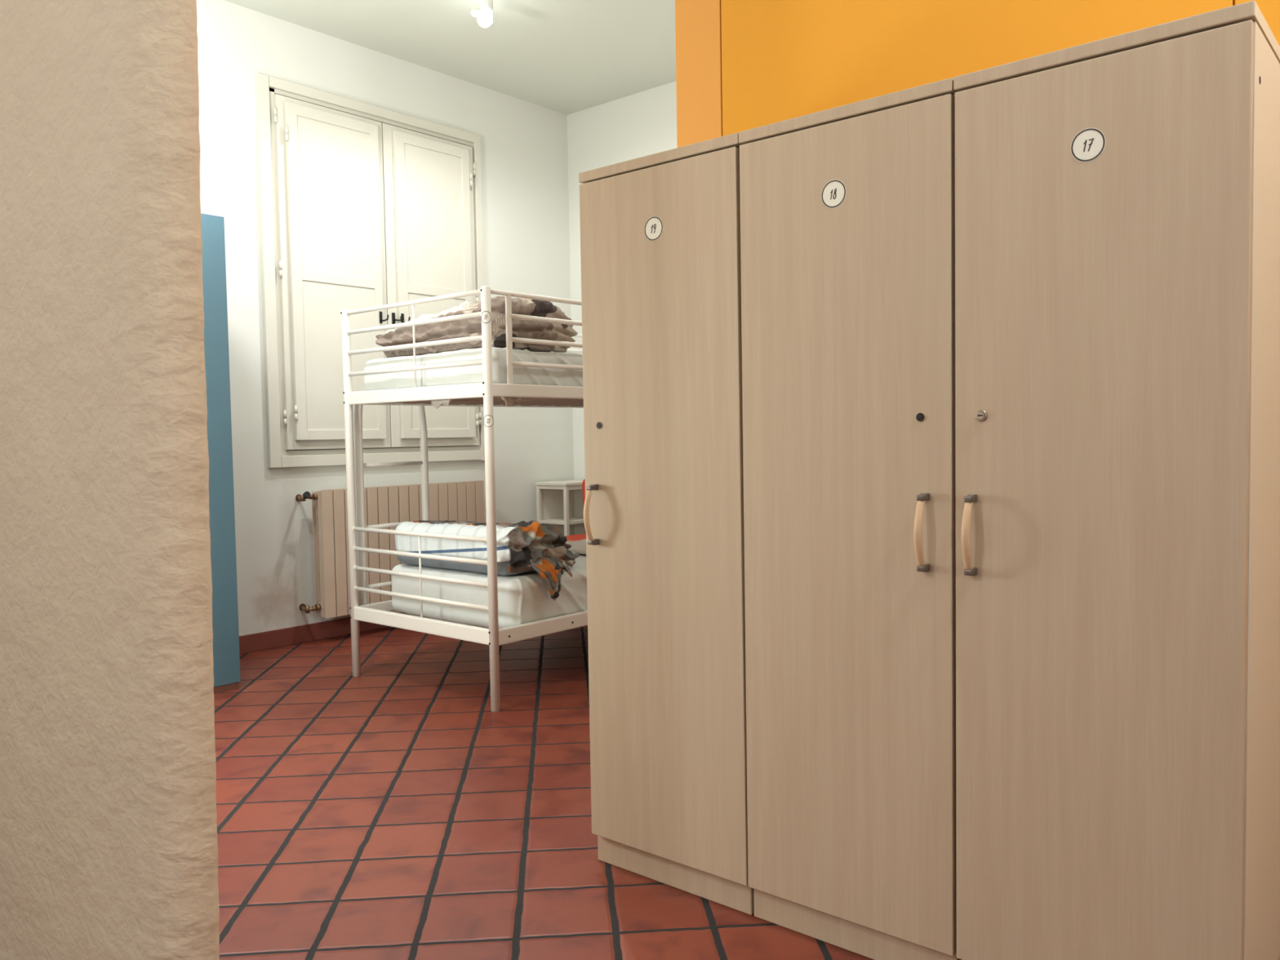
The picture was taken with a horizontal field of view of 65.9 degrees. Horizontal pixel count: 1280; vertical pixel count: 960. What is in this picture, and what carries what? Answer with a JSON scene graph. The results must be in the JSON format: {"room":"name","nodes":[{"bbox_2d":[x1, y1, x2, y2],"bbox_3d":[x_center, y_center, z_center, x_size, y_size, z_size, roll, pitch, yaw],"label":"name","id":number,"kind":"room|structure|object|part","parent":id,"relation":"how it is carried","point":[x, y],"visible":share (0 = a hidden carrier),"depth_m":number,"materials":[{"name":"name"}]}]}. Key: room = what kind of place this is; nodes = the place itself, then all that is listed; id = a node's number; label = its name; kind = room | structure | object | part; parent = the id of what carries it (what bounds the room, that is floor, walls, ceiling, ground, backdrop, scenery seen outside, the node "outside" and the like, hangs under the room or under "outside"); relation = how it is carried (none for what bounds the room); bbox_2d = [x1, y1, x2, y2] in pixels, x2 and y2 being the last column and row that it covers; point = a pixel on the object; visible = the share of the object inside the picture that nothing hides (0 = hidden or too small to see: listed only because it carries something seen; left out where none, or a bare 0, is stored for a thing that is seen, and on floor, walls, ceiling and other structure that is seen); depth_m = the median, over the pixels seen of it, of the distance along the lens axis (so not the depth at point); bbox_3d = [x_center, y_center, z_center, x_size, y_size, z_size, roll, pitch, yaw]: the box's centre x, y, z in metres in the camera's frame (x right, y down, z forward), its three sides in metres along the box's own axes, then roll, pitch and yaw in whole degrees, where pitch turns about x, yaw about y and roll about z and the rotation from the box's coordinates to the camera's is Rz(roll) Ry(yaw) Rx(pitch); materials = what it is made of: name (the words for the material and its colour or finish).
{"room":"dormitory","nodes":[
{"label":"dormitory","id":0,"kind":"room"},
{"bbox_2d":[0,0,219,959],"bbox_3d":[-1.889,-0.621,2.439,3.261,3.180,0.084,1,3,40],"label":"wall","id":1,"kind":"structure","parent":0,"point":[108,842],"depth_m":1.52,"materials":[{"name":"beige paint"}]},
{"bbox_2d":[196,0,573,635],"bbox_3d":[-2.848,-0.677,4.019,0.250,3.180,7.280,1,3,40],"label":"wall","id":2,"kind":"structure","parent":0,"point":[524,157],"depth_m":5.17,"materials":[{"name":"white paint"}]},
{"bbox_2d":[239,617,388,654],"bbox_3d":[-1.754,0.801,5.140,0.014,0.090,4.068,1,3,40],"label":"baseboard","id":3,"kind":"structure","parent":2,"relation":"attached to","point":[248,643],"depth_m":5.11,"materials":[{"name":"ceramic"}]},
{"bbox_2d":[253,71,484,467],"bbox_3d":[-1.437,-1.068,5.491,0.208,1.961,1.439,1,3,40],"label":"window","id":4,"kind":"structure","parent":2,"relation":"in","point":[362,205],"depth_m":5.27,"materials":[{"name":"beige paint"}]},
{"bbox_3d":[-1.632,-1.060,5.249,0.065,1.786,0.628,1,3,40],"label":"sash","id":5,"kind":"part","parent":4,"relation":"part of","materials":[{"name":"beige paint"}]},
{"bbox_2d":[284,101,386,439],"bbox_3d":[-1.597,-1.067,5.218,0.024,1.705,0.542,1,3,40],"label":"shutter","id":6,"kind":"object","parent":4,"relation":"attached to","point":[333,247],"depth_m":5.17,"materials":[{"name":"beige paint"}]},
{"bbox_3d":[-1.218,-1.089,5.734,0.065,1.786,0.636,1,3,40],"label":"sash","id":7,"kind":"part","parent":4,"relation":"part of","materials":[{"name":"beige paint"}]},
{"bbox_2d":[391,129,475,438],"bbox_3d":[-1.181,-1.097,5.706,0.024,1.705,0.527,1,3,40],"label":"shutter","id":8,"kind":"object","parent":4,"relation":"attached to","point":[432,177],"depth_m":5.67,"materials":[{"name":"beige paint"}]},
{"bbox_2d":[295,480,484,618],"bbox_3d":[-1.360,0.358,5.477,0.161,0.663,1.173,1,3,40],"label":"radiator","id":9,"kind":"object","parent":2,"relation":"attached to","point":[460,501],"visible":0.62,"depth_m":5.27,"materials":[{"name":"beige metal"}]},
{"bbox_3d":[-1.691,0.076,5.002,0.034,0.039,0.057,-3,3,-32],"label":"knob","id":10,"kind":"part","parent":9,"relation":"part of","materials":[{"name":"black plastic"}]},
{"bbox_2d":[224,0,675,115],"bbox_3d":[-0.398,-2.260,1.835,6.460,0.100,7.280,1,3,40],"label":"ceiling","id":11,"kind":"structure","parent":0,"point":[566,57],"depth_m":5.28,"materials":[{"name":"paint"}]},
{"bbox_2d":[470,0,493,27],"bbox_3d":[-0.744,-2.251,4.730,0.110,0.170,0.129,1,3,40],"label":"ceiling spotlight","id":12,"kind":"object","parent":11,"relation":"attached to","point":[485,19],"visible":1,"depth_m":4.70,"materials":[{"name":"white plastic"}]},
{"bbox_3d":[-0.742,-2.200,4.717,0.070,0.070,0.070,1,3,40],"label":"bulb","id":13,"kind":"part","parent":12,"relation":"part of","materials":[{"name":"white glass"}]},
{"bbox_2d":[213,625,873,959],"bbox_3d":[-0.343,1.016,1.984,6.460,0.100,7.280,1,3,40],"label":"floor","id":14,"kind":"structure","parent":0,"point":[384,812],"depth_m":2.70,"materials":[{"name":"tile"}]},
{"bbox_2d":[200,213,240,693],"bbox_3d":[-2.143,-0.096,4.140,0.633,1.985,0.625,1,3,40],"label":"wardrobe","id":15,"kind":"object","parent":14,"relation":"on","point":[226,655],"visible":0.17,"depth_m":4.11,"materials":[{"name":"blue laminate"}]},
{"bbox_2d":[340,285,587,711],"bbox_3d":[-0.266,0.023,4.864,1.008,1.619,2.112,1,3,40],"label":"bunk bed","id":16,"kind":"object","parent":14,"relation":"on","point":[487,394],"visible":0.55,"depth_m":4.04,"materials":[{"name":"white metal"}]},
{"bbox_3d":[-1.277,0.063,4.364,0.037,1.619,0.038,1,3,40],"label":"post","id":17,"kind":"part","parent":16,"relation":"part of","materials":[{"name":"white metal"}]},
{"bbox_3d":[-0.588,0.544,5.170,0.047,0.060,2.053,1,3,40],"label":"rail","id":18,"kind":"part","parent":16,"relation":"part of","materials":[{"name":"white metal"}]},
{"bbox_3d":[-0.920,-0.545,4.023,0.009,0.353,0.009,1,3,40],"label":"rod","id":19,"kind":"part","parent":16,"relation":"part of","materials":[{"name":"white metal"}]},
{"bbox_3d":[-0.930,-0.350,4.044,0.910,0.056,0.026,1,3,40],"label":"rail","id":20,"kind":"part","parent":16,"relation":"part of","materials":[{"name":"white metal"}]},
{"bbox_3d":[-0.904,0.397,4.066,0.009,0.347,0.009,1,3,40],"label":"rod","id":21,"kind":"part","parent":16,"relation":"part of","materials":[{"name":"white metal"}]},
{"bbox_3d":[-0.914,0.597,4.087,0.910,0.059,0.026,1,3,40],"label":"rail","id":22,"kind":"part","parent":16,"relation":"part of","materials":[{"name":"white metal"}]},
{"bbox_2d":[431,399,451,408],"bbox_3d":[-0.831,-0.315,4.109,0.017,0.037,0.178,-3,3,-40],"label":"sheet","id":23,"kind":"object","parent":16,"relation":"hanging from","point":[437,403],"visible":0.97,"depth_m":4.12,"materials":[{"name":"white fabric"}]},
{"bbox_3d":[-0.604,-0.405,5.126,0.047,0.051,2.053,1,3,40],"label":"rail","id":24,"kind":"part","parent":16,"relation":"part of","materials":[{"name":"white metal"}]},
{"bbox_2d":[364,346,582,391],"bbox_3d":[-0.275,-0.476,4.800,0.884,0.190,1.947,1,3,40],"label":"mattress","id":25,"kind":"object","parent":16,"relation":"on","point":[468,374],"visible":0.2,"depth_m":4.01,"materials":[{"name":"white fabric"}]},
{"bbox_2d":[375,295,577,357],"bbox_3d":[-0.717,-0.649,4.287,0.857,0.218,0.544,1,3,40],"label":"duvet","id":26,"kind":"object","parent":25,"relation":"on","point":[467,327],"visible":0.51,"depth_m":4.04,"materials":[{"name":"beige fabric"}]},
{"bbox_2d":[391,553,587,629],"bbox_3d":[-0.204,0.453,4.880,0.857,0.233,1.905,1,3,40],"label":"mattress","id":27,"kind":"object","parent":16,"relation":"on","point":[522,597],"visible":0.29,"depth_m":4.10,"materials":[{"name":"white fabric"}]},
{"bbox_2d":[395,520,580,600],"bbox_3d":[-0.663,0.320,4.259,0.859,0.319,0.450,1,3,40],"label":"duvet","id":28,"kind":"object","parent":27,"relation":"on","point":[522,547],"visible":0.91,"depth_m":4.06,"materials":[{"name":"fabric"}]},
{"bbox_2d":[566,538,586,554],"bbox_3d":[-0.161,0.323,4.787,0.566,0.037,0.446,1,3,40],"label":"pillow","id":29,"kind":"object","parent":27,"relation":"on","point":[579,547],"visible":0.12,"depth_m":4.69,"materials":[{"name":"fabric"}]},
{"bbox_3d":[-0.569,0.078,3.761,0.037,1.619,0.038,1,3,40],"label":"post","id":30,"kind":"part","parent":16,"relation":"part of","materials":[{"name":"white metal"}]},
{"bbox_3d":[-0.506,-0.539,3.820,0.014,0.355,0.025,1,3,40],"label":"guard post","id":31,"kind":"part","parent":16,"relation":"part of","materials":[{"name":"white metal"}]},
{"bbox_2d":[501,396,521,406],"bbox_3d":[-0.508,-0.310,3.915,0.014,0.040,0.125,1,3,34],"label":"sheet","id":32,"kind":"object","parent":16,"relation":"hanging from","point":[508,401],"visible":0.86,"depth_m":3.90,"materials":[{"name":"beige fabric"}]},
{"bbox_3d":[0.092,-0.627,4.519,0.018,0.286,2.053,1,3,40],"label":"guard rail","id":33,"kind":"part","parent":16,"relation":"part of","materials":[{"name":"white metal"}]},
{"bbox_3d":[0.088,-0.390,4.537,0.047,0.051,2.053,1,3,40],"label":"rail","id":34,"kind":"part","parent":16,"relation":"part of","materials":[{"name":"white metal"}]},
{"bbox_3d":[0.104,0.560,4.580,0.048,0.060,2.053,1,3,40],"label":"rail","id":35,"kind":"part","parent":16,"relation":"part of","materials":[{"name":"white metal"}]},
{"bbox_3d":[-0.447,-0.655,5.321,0.018,0.286,1.530,1,3,40],"label":"guard rail","id":36,"kind":"part","parent":16,"relation":"part of","materials":[{"name":"white metal"}]},
{"bbox_2d":[535,480,586,536],"bbox_3d":[-0.444,0.387,6.415,0.278,0.756,0.366,1,3,40],"label":"nightstand","id":37,"kind":"object","parent":14,"relation":"on","point":[559,504],"visible":0.43,"depth_m":6.42,"materials":[{"name":"white laminate"}]},
{"bbox_3d":[-0.645,0.402,6.369,0.025,0.738,0.025,1,3,40],"label":"leg","id":38,"kind":"part","parent":37,"relation":"part of","materials":[{"name":"white laminate"}]},
{"bbox_3d":[-0.541,0.307,6.494,0.006,0.512,0.308,1,3,40],"label":"panel","id":39,"kind":"part","parent":37,"relation":"part of","materials":[{"name":"white laminate"}]},
{"bbox_2d":[539,516,583,524],"bbox_3d":[-0.446,0.262,6.410,0.262,0.020,0.350,1,3,40],"label":"shelf","id":40,"kind":"object","parent":37,"relation":"attached to","point":[549,520],"depth_m":6.31,"materials":[{"name":"white laminate"}]},
{"bbox_3d":[-0.459,0.406,6.210,0.025,0.738,0.025,1,3,40],"label":"leg","id":41,"kind":"part","parent":37,"relation":"part of","materials":[{"name":"white laminate"}]},
{"bbox_3d":[-0.429,0.386,6.622,0.025,0.738,0.025,1,3,40],"label":"leg","id":42,"kind":"part","parent":37,"relation":"part of","materials":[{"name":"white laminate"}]},
{"bbox_3d":[-0.347,0.289,6.527,0.220,0.538,0.006,1,3,40],"label":"panel","id":43,"kind":"part","parent":37,"relation":"part of","materials":[{"name":"white laminate"}]},
{"bbox_2d":[565,479,586,541],"bbox_3d":[-0.311,0.386,5.887,0.371,0.804,0.392,1,3,40],"label":"chair","id":44,"kind":"object","parent":14,"relation":"on","point":[574,537],"visible":0.04,"depth_m":6.01,"materials":[{"name":"red plastic"}]},
{"bbox_3d":[-0.321,0.350,5.873,0.370,0.012,0.360,1,3,40],"label":"seat","id":45,"kind":"part","parent":44,"relation":"part of","materials":[{"name":"red plastic"}]},
{"bbox_3d":[-0.221,0.152,6.001,0.353,0.351,0.081,1,3,40],"label":"backrest","id":46,"kind":"part","parent":44,"relation":"part of","materials":[{"name":"red plastic"}]},
{"bbox_2d":[578,132,754,915],"bbox_3d":[0.175,0.099,2.401,0.460,1.676,0.502,1,3,40],"label":"locker","id":47,"kind":"object","parent":14,"relation":"on","point":[660,263],"visible":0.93,"depth_m":2.23,"materials":[{"name":"laminate"}]},
{"bbox_3d":[-0.117,0.083,2.348,0.017,0.145,0.044,1,3,40],"label":"handle","id":48,"kind":"part","parent":47,"relation":"part of","materials":[{"name":"brown wood"}]},
{"bbox_2d":[738,77,960,959],"bbox_3d":[0.527,0.107,2.101,0.460,1.676,0.502,1,3,40],"label":"locker","id":49,"kind":"object","parent":14,"relation":"on","point":[847,211],"visible":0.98,"depth_m":1.92,"materials":[{"name":"laminate"}]},
{"bbox_3d":[0.516,0.097,1.809,0.017,0.145,0.044,1,3,40],"label":"handle","id":50,"kind":"part","parent":49,"relation":"part of","materials":[{"name":"brown wood"}]},
{"bbox_2d":[953,0,1279,959],"bbox_3d":[0.880,0.115,1.801,0.460,1.676,0.502,1,3,40],"label":"locker","id":51,"kind":"object","parent":14,"relation":"on","point":[1117,197],"visible":1,"depth_m":1.62,"materials":[{"name":"laminate"}]},
{"bbox_3d":[0.584,0.099,1.751,0.017,0.145,0.044,1,3,40],"label":"handle","id":52,"kind":"part","parent":51,"relation":"part of","materials":[{"name":"brown wood"}]},
{"bbox_2d":[567,80,677,479],"bbox_3d":[1.995,-0.784,4.606,6.360,3.180,0.100,1,3,40],"label":"wall","id":53,"kind":"structure","parent":0,"point":[643,123],"depth_m":6.35,"materials":[{"name":"white paint"}]},
{"bbox_2d":[675,0,1279,147],"bbox_3d":[1.403,-0.643,1.721,3.316,3.180,0.106,1,3,40],"label":"wall partition","id":54,"kind":"structure","parent":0,"point":[741,65],"depth_m":2.39,"materials":[{"name":"orange paint"}]}
]}

